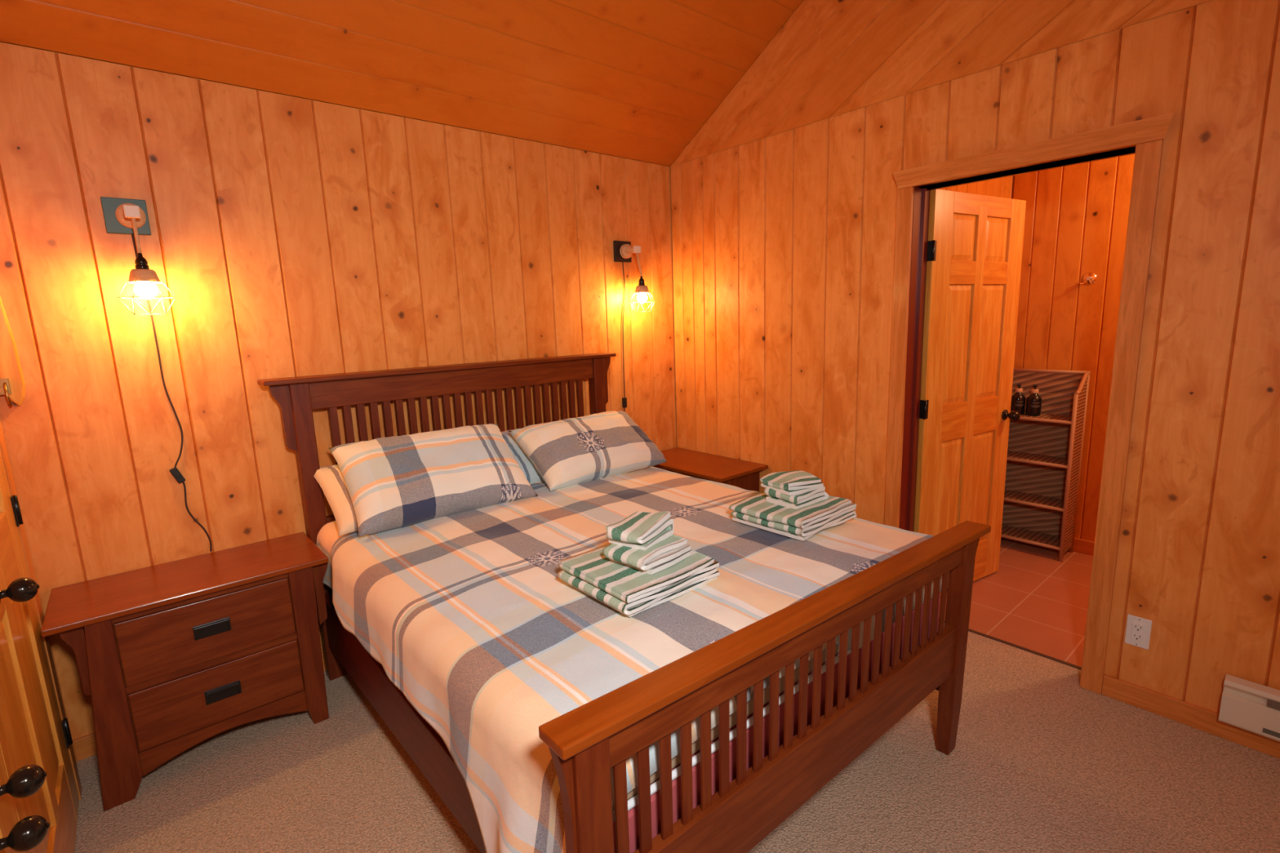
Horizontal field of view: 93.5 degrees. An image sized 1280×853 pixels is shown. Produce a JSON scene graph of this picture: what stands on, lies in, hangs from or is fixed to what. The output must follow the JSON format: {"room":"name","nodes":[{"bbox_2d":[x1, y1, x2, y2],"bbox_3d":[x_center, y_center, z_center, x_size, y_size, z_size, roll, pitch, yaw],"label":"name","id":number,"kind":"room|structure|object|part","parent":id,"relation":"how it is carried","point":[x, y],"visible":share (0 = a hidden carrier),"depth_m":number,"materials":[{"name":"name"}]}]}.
{"room":"bedroom","nodes":[
{"label":"bedroom","id":0,"kind":"room"},
{"bbox_2d":[0,418,76,763],"bbox_3d":[-0.898,-0.627,0.306,0.150,4.198,3.900,-11,13,-40],"label":"wall","id":1,"kind":"structure","parent":0,"point":[0,419],"depth_m":2.04,"materials":[{"name":"brown wood"}]},
{"bbox_2d":[0,449,79,852],"bbox_3d":[-1.610,0.274,1.528,0.115,2.018,0.819,-11,13,-40],"label":"door","id":2,"kind":"structure","parent":1,"relation":"in","point":[33,731],"depth_m":1.62,"materials":[{"name":"brown wood"}]},
{"bbox_3d":[-1.486,0.393,1.434,0.080,0.060,0.060,-11,13,-40],"label":"knob","id":3,"kind":"part","parent":2,"relation":"part of","materials":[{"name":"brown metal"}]},
{"bbox_2d":[0,747,49,852],"bbox_3d":[-1.057,0.369,0.893,0.115,2.018,0.865,-11,13,-40],"label":"door","id":4,"kind":"structure","parent":2,"relation":"attached to","point":[22,836],"depth_m":1.15,"materials":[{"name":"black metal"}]},
{"bbox_3d":[-1.203,0.692,1.165,0.080,0.060,0.060,-11,13,-40],"label":"knob","id":5,"kind":"part","parent":4,"relation":"part of","materials":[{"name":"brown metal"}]},
{"bbox_3d":[-1.149,0.760,1.115,0.080,0.060,0.060,-11,13,-40],"label":"knob","id":6,"kind":"part","parent":4,"relation":"part of","materials":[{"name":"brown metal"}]},
{"bbox_3d":[-1.519,0.781,1.469,0.023,0.620,0.226,-11,13,-40],"label":"panel","id":7,"kind":"part","parent":2,"relation":"part of","materials":[{"name":"brown wood"}]},
{"bbox_3d":[-1.719,0.747,1.698,0.023,0.620,0.226,-11,13,-40],"label":"panel","id":8,"kind":"part","parent":2,"relation":"part of","materials":[{"name":"brown wood"}]},
{"bbox_2d":[0,426,81,799],"bbox_3d":[-1.923,0.208,1.822,0.040,2.090,0.067,-11,13,-40],"label":"trim","id":9,"kind":"structure","parent":1,"relation":"attached to","point":[2,448],"depth_m":1.90,"materials":[{"name":"brown wood"}]},
{"bbox_2d":[0,42,677,740],"bbox_3d":[-1.033,-0.214,2.932,3.482,2.469,0.120,-11,13,-40],"label":"wall","id":10,"kind":"structure","parent":0,"point":[291,236],"depth_m":2.37,"materials":[{"name":"brown wood"}]},
{"bbox_2d":[0,295,25,405],"bbox_3d":[-2.040,-0.302,1.913,0.067,0.484,0.073,-11,13,-40],"label":"coat hook","id":11,"kind":"object","parent":10,"relation":"attached to","point":[12,384],"visible":1,"depth_m":1.94,"materials":[{"name":"brown wood"}]},
{"bbox_2d":[100,196,211,551],"bbox_3d":[-1.705,-0.137,2.152,0.158,1.314,0.188,-11,13,-40],"label":"wall lamp","id":12,"kind":"object","parent":10,"relation":"attached to","point":[121,215],"visible":1,"depth_m":2.07,"materials":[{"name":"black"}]},
{"bbox_3d":[-1.706,-0.722,2.022,0.042,0.040,0.024,-11,13,-40],"label":"arm","id":13,"kind":"part","parent":12,"relation":"part of","materials":[{"name":"beige wood"}]},
{"bbox_3d":[-1.705,-0.648,2.040,0.012,0.117,0.014,-11,13,-40],"label":"hanging cord","id":14,"kind":"part","parent":12,"relation":"part of","materials":[{"name":"brown wood"}]},
{"bbox_2d":[134,253,149,269],"bbox_3d":[-1.703,-0.561,2.057,0.037,0.060,0.037,-11,13,-40],"label":"socket","id":15,"kind":"object","parent":12,"relation":"attached to","point":[140,262],"depth_m":2.05,"materials":[{"name":"black plastic"}]},
{"bbox_3d":[-1.702,-0.516,2.065,0.088,0.041,0.088,-11,13,-40],"label":"lamp shade","id":16,"kind":"part","parent":12,"relation":"part of","materials":[{"name":"brown wood"}]},
{"bbox_3d":[-1.700,-0.475,2.072,0.061,0.071,0.061,-11,13,-40],"label":"bulb","id":17,"kind":"part","parent":12,"relation":"part of","materials":[{"name":"beige glass"}]},
{"bbox_3d":[-1.736,-0.094,2.245,0.079,1.198,0.006,-11,13,-40],"label":"power cord","id":18,"kind":"part","parent":12,"relation":"part of","materials":[{"name":"brown plastic"}]},
{"bbox_2d":[168,466,185,483],"bbox_3d":[-1.746,0.184,2.274,0.043,0.063,0.021,-11,13,-40],"label":"switch","id":19,"kind":"object","parent":12,"relation":"attached to","point":[174,471],"depth_m":2.27,"materials":[{"name":"black plastic"}]},
{"bbox_2d":[72,653,325,761],"bbox_3d":[-0.884,0.955,3.146,3.052,0.082,0.016,-11,13,-40],"label":"baseboard","id":20,"kind":"structure","parent":10,"relation":"attached to","point":[85,747],"depth_m":2.19,"materials":[{"name":"brown wood"}]},
{"bbox_2d":[613,240,654,411],"bbox_3d":[0.001,-0.314,3.612,0.184,1.554,0.188,-11,13,-40],"label":"wall lamp","id":21,"kind":"object","parent":10,"relation":"attached to","point":[623,250],"visible":0.88,"depth_m":3.50,"materials":[{"name":"black plastic"}]},
{"bbox_3d":[-0.092,-0.260,3.652,0.062,1.440,0.006,-11,13,-40],"label":"power cord","id":22,"kind":"part","parent":21,"relation":"part of","materials":[{"name":"brown plastic"}]},
{"bbox_2d":[622,397,626,408],"bbox_3d":[-0.093,-0.145,3.665,0.024,0.060,0.021,-11,13,-40],"label":"switch","id":23,"kind":"object","parent":21,"relation":"attached to","point":[624,399],"depth_m":3.66,"materials":[{"name":"black plastic"}]},
{"bbox_3d":[-0.046,-1.018,3.480,0.022,0.024,0.079,-11,13,-40],"label":"arm","id":24,"kind":"part","parent":21,"relation":"part of","materials":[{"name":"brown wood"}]},
{"bbox_3d":[-0.017,-1.014,3.450,0.042,0.040,0.024,-11,13,-40],"label":"arm","id":25,"kind":"part","parent":21,"relation":"part of","materials":[{"name":"beige wood"}]},
{"bbox_3d":[-0.006,-0.936,3.479,0.014,0.132,0.042,7,14,41],"label":"hanging cord","id":26,"kind":"part","parent":21,"relation":"part of","materials":[{"name":"brown wood"}]},
{"bbox_2d":[638,275,644,285],"bbox_3d":[0.009,-0.845,3.506,0.037,0.060,0.037,-11,13,-40],"label":"socket","id":27,"kind":"object","parent":21,"relation":"attached to","point":[641,281],"depth_m":3.49,"materials":[{"name":"black plastic"}]},
{"bbox_3d":[0.011,-0.800,3.514,0.088,0.041,0.088,-11,13,-40],"label":"lamp shade","id":28,"kind":"part","parent":21,"relation":"part of","materials":[{"name":"brown wood"}]},
{"bbox_3d":[0.012,-0.759,3.522,0.061,0.071,0.061,-11,13,-40],"label":"bulb","id":29,"kind":"part","parent":21,"relation":"part of","materials":[{"name":"beige glass"}]},
{"bbox_2d":[0,0,803,166],"bbox_3d":[0.855,-1.968,0.299,3.472,1.978,6.100,-11,13,-40],"label":"ceiling","id":30,"kind":"structure","parent":0,"point":[637,80],"depth_m":2.52,"materials":[{"name":"brown wood"}]},
{"bbox_2d":[74,537,1279,852],"bbox_3d":[1.536,1.249,1.438,5.052,0.060,6.000,-11,13,-40],"label":"floor","id":31,"kind":"structure","parent":0,"point":[1040,762],"depth_m":1.97,"materials":[{"name":"carpet"}]},
{"bbox_2d":[40,532,328,811],"bbox_3d":[-1.597,0.851,2.244,0.791,0.655,0.405,-11,13,-40],"label":"nightstand","id":32,"kind":"object","parent":31,"relation":"on","point":[171,657],"visible":1,"depth_m":2.08,"materials":[{"name":"brown wood"}]},
{"bbox_3d":[-1.714,0.921,1.938,0.108,0.633,0.051,-11,13,-40],"label":"leg","id":33,"kind":"part","parent":32,"relation":"part of","materials":[{"name":"brown wood"}]},
{"bbox_3d":[-1.539,0.692,2.152,0.489,0.220,0.183,-11,13,-40],"label":"drawer","id":34,"kind":"part","parent":32,"relation":"part of","materials":[{"name":"brown wood"}]},
{"bbox_3d":[-1.475,0.700,2.077,0.104,0.048,0.017,-11,13,-40],"label":"handle","id":35,"kind":"part","parent":32,"relation":"part of","materials":[{"name":"black metal"}]},
{"bbox_3d":[-1.531,0.930,2.195,0.489,0.208,0.183,-11,13,-40],"label":"drawer","id":36,"kind":"part","parent":32,"relation":"part of","materials":[{"name":"brown wood"}]},
{"bbox_3d":[-1.467,0.940,2.120,0.104,0.048,0.017,-11,13,-40],"label":"handle","id":37,"kind":"part","parent":32,"relation":"part of","materials":[{"name":"black metal"}]},
{"bbox_3d":[-1.269,0.838,2.314,0.080,0.633,0.051,-11,13,-40],"label":"leg","id":38,"kind":"part","parent":32,"relation":"part of","materials":[{"name":"brown wood"}]},
{"bbox_2d":[257,352,991,852],"bbox_3d":[-0.149,0.460,2.262,1.728,1.318,2.146,-11,13,-40],"label":"frame","id":39,"kind":"object","parent":31,"relation":"on","point":[584,743],"visible":0.65,"depth_m":1.52,"materials":[{"name":"brown wood"}]},
{"bbox_3d":[-1.363,0.460,2.550,0.070,1.299,0.063,-11,13,-40],"label":"post","id":40,"kind":"part","parent":39,"relation":"part of","materials":[{"name":"brown wood"}]},
{"bbox_3d":[-0.688,0.936,1.870,0.078,0.247,1.980,-11,13,-40],"label":"rail","id":41,"kind":"part","parent":39,"relation":"part of","materials":[{"name":"brown wood"}]},
{"bbox_3d":[-0.801,0.197,2.999,1.430,0.980,0.035,-11,13,-40],"label":"headboard","id":42,"kind":"part","parent":39,"relation":"part of","materials":[{"name":"brown wood"}]},
{"bbox_3d":[-0.080,0.921,1.083,0.068,0.823,0.053,-11,13,-40],"label":"post","id":43,"kind":"part","parent":39,"relation":"part of","materials":[{"name":"brown wood"}]},
{"bbox_3d":[-0.228,0.249,3.507,0.070,1.299,0.063,-11,13,-40],"label":"post","id":44,"kind":"part","parent":39,"relation":"part of","materials":[{"name":"brown wood"}]},
{"bbox_2d":[315,466,948,852],"bbox_3d":[-0.114,0.660,2.317,1.773,0.601,1.990,-11,13,-40],"label":"duvet","id":45,"kind":"object","parent":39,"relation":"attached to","point":[469,615],"visible":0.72,"depth_m":1.69,"materials":[{"name":"multicoloured fabric"}]},
{"bbox_2d":[313,464,358,536],"bbox_3d":[-0.990,0.250,2.606,0.700,0.236,0.374,-11,13,-40],"label":"pillow","id":46,"kind":"object","parent":45,"relation":"on","point":[331,479],"visible":0.15,"depth_m":2.38,"materials":[{"name":"beige fabric"}]},
{"bbox_2d":[328,423,538,537],"bbox_3d":[-0.861,0.199,2.562,0.745,0.333,0.383,-10,13,-37],"label":"pillow","id":47,"kind":"object","parent":45,"relation":"on","point":[395,482],"visible":0.98,"depth_m":2.44,"materials":[{"name":"multicoloured fabric"}]},
{"bbox_2d":[500,430,543,484],"bbox_3d":[-0.447,0.127,3.113,0.700,0.245,0.332,-11,13,-40],"label":"pillow","id":48,"kind":"object","parent":45,"relation":"on","point":[530,472],"visible":0.07,"depth_m":2.90,"materials":[{"name":"blue fabric"}]},
{"bbox_2d":[507,410,668,491],"bbox_3d":[-0.246,0.104,3.049,0.746,0.299,0.361,-11,13,-40],"label":"pillow","id":49,"kind":"object","parent":45,"relation":"on","point":[571,451],"visible":0.99,"depth_m":2.91,"materials":[{"name":"multicoloured fabric"}]},
{"bbox_2d":[557,542,719,617],"bbox_3d":[-0.008,0.420,1.761,0.357,0.073,0.331,-11,13,-40],"label":"bath towel","id":50,"kind":"object","parent":45,"relation":"on","point":[630,591],"visible":0.66,"depth_m":1.66,"materials":[{"name":"green fabric"}]},
{"bbox_2d":[602,534,690,574],"bbox_3d":[0.023,0.359,1.753,0.179,0.056,0.221,8,14,43],"label":"hand towel","id":51,"kind":"object","parent":50,"relation":"on","point":[670,551],"visible":0.79,"depth_m":1.69,"materials":[{"name":"green fabric"}]},
{"bbox_2d":[605,511,673,550],"bbox_3d":[-0.001,0.296,1.765,0.132,0.074,0.176,5,12,35],"label":"washcloth","id":52,"kind":"object","parent":51,"relation":"on","point":[642,531],"visible":1,"depth_m":1.73,"materials":[{"name":"green fabric"}]},
{"bbox_2d":[728,493,856,541],"bbox_3d":[0.570,0.311,2.249,0.357,0.075,0.326,-11,13,-40],"label":"bath towel","id":53,"kind":"object","parent":45,"relation":"on","point":[802,523],"visible":0.81,"depth_m":2.15,"materials":[{"name":"green fabric"}]},
{"bbox_2d":[763,486,829,509],"bbox_3d":[0.585,0.248,2.249,0.191,0.061,0.161,-9,13,-36],"label":"hand towel","id":54,"kind":"object","parent":53,"relation":"on","point":[799,500],"visible":0.64,"depth_m":2.20,"materials":[{"name":"green fabric"}]},
{"bbox_2d":[760,470,823,495],"bbox_3d":[0.567,0.203,2.248,0.177,0.050,0.168,-7,12,-28],"label":"washcloth","id":55,"kind":"object","parent":54,"relation":"on","point":[796,482],"visible":1,"depth_m":2.21,"materials":[{"name":"green fabric"}]},
{"bbox_2d":[613,592,940,852],"bbox_3d":[-0.142,0.650,2.310,1.440,0.237,1.910,-11,13,-40],"label":"box spring","id":56,"kind":"object","parent":39,"relation":"on","point":[633,814],"visible":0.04,"depth_m":1.40,"materials":[{"name":"fabric"}]},
{"bbox_2d":[612,644,851,821],"bbox_3d":[-0.148,0.481,2.280,1.460,0.114,1.930,-11,13,-40],"label":"mattress","id":57,"kind":"object","parent":56,"relation":"on","point":[655,787],"visible":0.04,"depth_m":1.34,"materials":[{"name":"fabric"}]},
{"bbox_3d":[0.478,0.661,1.500,1.383,0.497,0.063,-10,13,-39],"label":"footboard","id":58,"kind":"part","parent":39,"relation":"part of","materials":[{"name":"brown wood"}]},
{"bbox_3d":[1.035,0.732,1.979,0.125,0.801,0.089,-11,13,-40],"label":"post","id":59,"kind":"part","parent":39,"relation":"part of","materials":[{"name":"brown wood"}]},
{"bbox_2d":[652,447,768,492],"bbox_3d":[0.353,0.530,3.654,0.405,0.655,0.751,-11,13,-40],"label":"nightstand","id":60,"kind":"object","parent":31,"relation":"on","point":[744,474],"visible":0.12,"depth_m":3.47,"materials":[{"name":"brown wood"}]},
{"bbox_3d":[0.551,0.377,3.397,0.290,0.233,0.020,-11,13,-40],"label":"panel","id":61,"kind":"part","parent":60,"relation":"part of","materials":[{"name":"brown wood"}]},
{"bbox_3d":[0.662,0.548,3.559,0.047,0.633,0.080,-11,13,-40],"label":"leg","id":62,"kind":"part","parent":60,"relation":"part of","materials":[{"name":"brown wood"}]},
{"bbox_2d":[1000,368,1090,561],"bbox_3d":[2.418,0.214,3.707,0.221,1.116,0.450,-11,13,-40],"label":"shelf","id":63,"kind":"object","parent":31,"relation":"on","point":[1045,451],"visible":0.7,"depth_m":3.70,"materials":[{"name":"brown wood"}]},
{"bbox_2d":[1010,383,1026,414],"bbox_3d":[2.322,-0.170,3.696,0.079,0.188,0.078,-11,13,-40],"label":"pump bottle","id":64,"kind":"object","parent":63,"relation":"on","point":[1018,399],"visible":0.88,"depth_m":3.67,"materials":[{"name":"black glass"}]},
{"bbox_3d":[2.359,0.704,3.728,0.020,0.020,0.430,-11,13,-40],"label":"rail","id":65,"kind":"part","parent":63,"relation":"part of","materials":[{"name":"brown wood"}]},
{"bbox_3d":[2.434,0.682,3.788,0.187,0.008,0.410,-11,13,-40],"label":"shelf","id":66,"kind":"part","parent":63,"relation":"part of","materials":[{"name":"wood"}]},
{"bbox_2d":[1025,384,1041,416],"bbox_3d":[2.378,-0.161,3.632,0.079,0.188,0.078,-11,13,-40],"label":"pump bottle","id":67,"kind":"object","parent":63,"relation":"on","point":[1033,402],"visible":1,"depth_m":3.61,"materials":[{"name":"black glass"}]},
{"bbox_3d":[2.426,0.446,3.746,0.187,0.008,0.410,-11,13,-40],"label":"shelf","id":68,"kind":"part","parent":63,"relation":"part of","materials":[{"name":"wood"}]},
{"bbox_3d":[2.350,0.468,3.686,0.020,0.020,0.430,-11,13,-40],"label":"rail","id":69,"kind":"part","parent":63,"relation":"part of","materials":[{"name":"brown wood"}]},
{"bbox_3d":[2.341,0.212,3.640,0.020,0.020,0.430,-11,13,-40],"label":"rail","id":70,"kind":"part","parent":63,"relation":"part of","materials":[{"name":"brown wood"}]},
{"bbox_3d":[2.417,0.190,3.700,0.187,0.008,0.410,-11,13,-40],"label":"shelf","id":71,"kind":"part","parent":63,"relation":"part of","materials":[{"name":"wood"}]},
{"bbox_3d":[2.333,-0.044,3.594,0.020,0.020,0.430,-11,13,-40],"label":"rail","id":72,"kind":"part","parent":63,"relation":"part of","materials":[{"name":"brown wood"}]},
{"bbox_3d":[2.408,-0.066,3.654,0.187,0.008,0.410,-11,13,-40],"label":"shelf","id":73,"kind":"part","parent":63,"relation":"part of","materials":[{"name":"wood"}]},
{"bbox_3d":[2.475,-0.338,3.674,0.022,0.022,0.450,-11,13,-40],"label":"rail","id":74,"kind":"part","parent":63,"relation":"part of","materials":[{"name":"brown wood"}]},
{"bbox_3d":[2.484,0.309,3.493,0.021,1.000,0.022,-11,13,-40],"label":"post","id":75,"kind":"part","parent":63,"relation":"part of","materials":[{"name":"brown wood"}]},
{"bbox_3d":[2.557,0.224,3.544,0.200,1.065,0.008,-11,13,-40],"label":"panel","id":76,"kind":"part","parent":63,"relation":"part of","materials":[{"name":"wood"}]},
{"bbox_3d":[2.633,0.230,3.611,0.021,1.105,0.022,-11,13,-40],"label":"post","id":77,"kind":"part","parent":63,"relation":"part of","materials":[{"name":"brown wood"}]},
{"bbox_3d":[2.541,-0.248,3.460,0.205,0.126,0.021,-11,13,-40],"label":"rail","id":78,"kind":"part","parent":63,"relation":"part of","materials":[{"name":"brown wood"}]},
{"bbox_2d":[669,0,1279,713],"bbox_3d":[2.184,-0.976,1.572,0.134,4.228,6.050,-11,13,-40],"label":"wall","id":79,"kind":"structure","parent":0,"point":[784,242],"depth_m":2.29,"materials":[{"name":"brown wood"}]},
{"bbox_2d":[884,186,914,528],"bbox_3d":[1.202,-0.050,2.826,0.020,2.030,0.070,-11,13,-40],"label":"trim","id":80,"kind":"structure","parent":79,"relation":"attached to","point":[904,197],"depth_m":2.77,"materials":[{"name":"brown wood"}]},
{"bbox_2d":[899,186,930,532],"bbox_3d":[1.284,-0.066,2.856,0.154,2.045,0.014,-11,13,-40],"label":"trim","id":81,"kind":"structure","parent":79,"relation":"attached to","point":[917,193],"depth_m":2.79,"materials":[{"name":"red wood"}]},
{"bbox_2d":[914,189,1026,596],"bbox_3d":[1.679,-0.123,3.091,0.784,2.023,0.195,-8,12,-31],"label":"door","id":82,"kind":"structure","parent":79,"relation":"in","point":[975,247],"depth_m":3.03,"materials":[{"name":"brown wood"}]},
{"bbox_3d":[1.583,0.369,3.109,0.207,0.620,0.023,-8,12,-31],"label":"panel","id":83,"kind":"part","parent":82,"relation":"part of","materials":[{"name":"brown wood"}]},
{"bbox_3d":[1.556,-0.403,2.971,0.207,0.580,0.023,-8,12,-31],"label":"panel","id":84,"kind":"part","parent":82,"relation":"part of","materials":[{"name":"brown wood"}]},
{"bbox_3d":[1.539,-0.903,2.881,0.207,0.215,0.023,-8,12,-31],"label":"panel","id":85,"kind":"part","parent":82,"relation":"part of","materials":[{"name":"brown wood"}]},
{"bbox_3d":[1.689,-0.124,3.097,0.495,2.023,0.034,-8,12,-31],"label":"rail","id":86,"kind":"part","parent":82,"relation":"part of","materials":[{"name":"brown wood"}]},
{"bbox_3d":[1.825,0.335,3.254,0.215,0.620,0.023,-8,12,-31],"label":"panel","id":87,"kind":"part","parent":82,"relation":"part of","materials":[{"name":"brown wood"}]},
{"bbox_3d":[1.798,-0.438,3.115,0.215,0.580,0.023,-8,12,-31],"label":"panel","id":88,"kind":"part","parent":82,"relation":"part of","materials":[{"name":"brown wood"}]},
{"bbox_3d":[1.781,-0.937,3.026,0.215,0.215,0.023,-8,12,-31],"label":"panel","id":89,"kind":"part","parent":82,"relation":"part of","materials":[{"name":"brown wood"}]},
{"bbox_3d":[1.995,-0.058,3.228,0.060,0.060,0.080,-8,12,-31],"label":"knob","id":90,"kind":"part","parent":82,"relation":"part of","materials":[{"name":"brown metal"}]},
{"bbox_2d":[968,628,1081,670],"bbox_3d":[1.617,0.983,2.783,0.018,0.024,0.770,-11,13,-40],"label":"trim","id":91,"kind":"structure","parent":79,"relation":"attached to","point":[969,629],"depth_m":2.66,"materials":[{"name":"brown wood"}]},
{"bbox_2d":[915,145,1135,190],"bbox_3d":[1.503,-1.021,2.386,0.154,0.015,0.762,-11,13,-40],"label":"trim","id":92,"kind":"structure","parent":79,"relation":"attached to","point":[1113,154],"depth_m":2.36,"materials":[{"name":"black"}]},
{"bbox_2d":[893,112,1173,188],"bbox_3d":[1.435,-1.034,2.315,0.044,0.070,0.936,-11,13,-40],"label":"trim","id":93,"kind":"structure","parent":79,"relation":"attached to","point":[1154,128],"depth_m":2.23,"materials":[{"name":"brown wood"}]},
{"bbox_2d":[1079,139,1163,694],"bbox_3d":[1.746,0.043,2.201,0.020,2.030,0.070,-11,13,-40],"label":"trim","id":94,"kind":"structure","parent":79,"relation":"attached to","point":[1148,155],"depth_m":2.17,"materials":[{"name":"brown wood"}]},
{"bbox_2d":[1124,613,1151,649],"bbox_3d":[1.854,0.765,2.241,0.010,0.116,0.071,-11,13,-40],"label":"wall outlet","id":95,"kind":"object","parent":79,"relation":"attached to","point":[1138,629],"visible":1,"depth_m":2.24,"materials":[{"name":"white plastic"}]},
{"bbox_2d":[1130,622,1145,642],"bbox_3d":[1.852,0.765,2.240,0.004,0.068,0.035,-11,13,-40],"label":"receptacle","id":96,"kind":"object","parent":95,"relation":"attached to","point":[1137,628],"depth_m":2.24,"materials":[{"name":"white plastic"}]},
{"bbox_2d":[1101,674,1279,759],"bbox_3d":[2.305,1.090,1.773,0.016,0.082,1.534,-11,13,-40],"label":"baseboard","id":97,"kind":"structure","parent":79,"relation":"attached to","point":[1191,715],"depth_m":2.16,"materials":[{"name":"brown wood"}]},
{"bbox_2d":[1218,674,1279,742],"bbox_3d":[2.334,0.986,1.663,0.049,0.155,1.054,-11,13,-40],"label":"baseboard heater","id":98,"kind":"object","parent":79,"relation":"attached to","point":[1250,706],"visible":1,"depth_m":1.99,"materials":[{"name":"beige metal"}]},
{"bbox_2d":[938,175,1013,198],"bbox_3d":[1.781,-0.474,3.464,1.530,2.600,0.080,-11,13,-40],"label":"wall","id":99,"kind":"structure","parent":0,"point":[1002,187],"depth_m":3.50,"materials":[{"name":"brown wood"}]},
{"bbox_2d":[1012,153,1134,542],"bbox_3d":[3.043,-0.454,3.104,0.085,2.600,2.110,-11,13,-40],"label":"wall","id":100,"kind":"structure","parent":0,"point":[1076,220],"depth_m":3.55,"materials":[{"name":"brown wood"}]},
{"bbox_2d":[1067,537,1094,555],"bbox_3d":[3.046,0.791,3.293,0.020,0.085,2.110,-11,13,-40],"label":"baseboard","id":101,"kind":"structure","parent":100,"relation":"attached to","point":[1080,545],"depth_m":3.67,"materials":[{"name":"brown wood"}]},
{"bbox_2d":[1078,272,1097,284],"bbox_3d":[2.575,-0.850,3.459,0.058,0.071,0.079,-11,13,-40],"label":"robe hook","id":102,"kind":"object","parent":100,"relation":"attached to","point":[1089,277],"visible":1,"depth_m":3.46,"materials":[{"name":"silver metal"}]}
]}

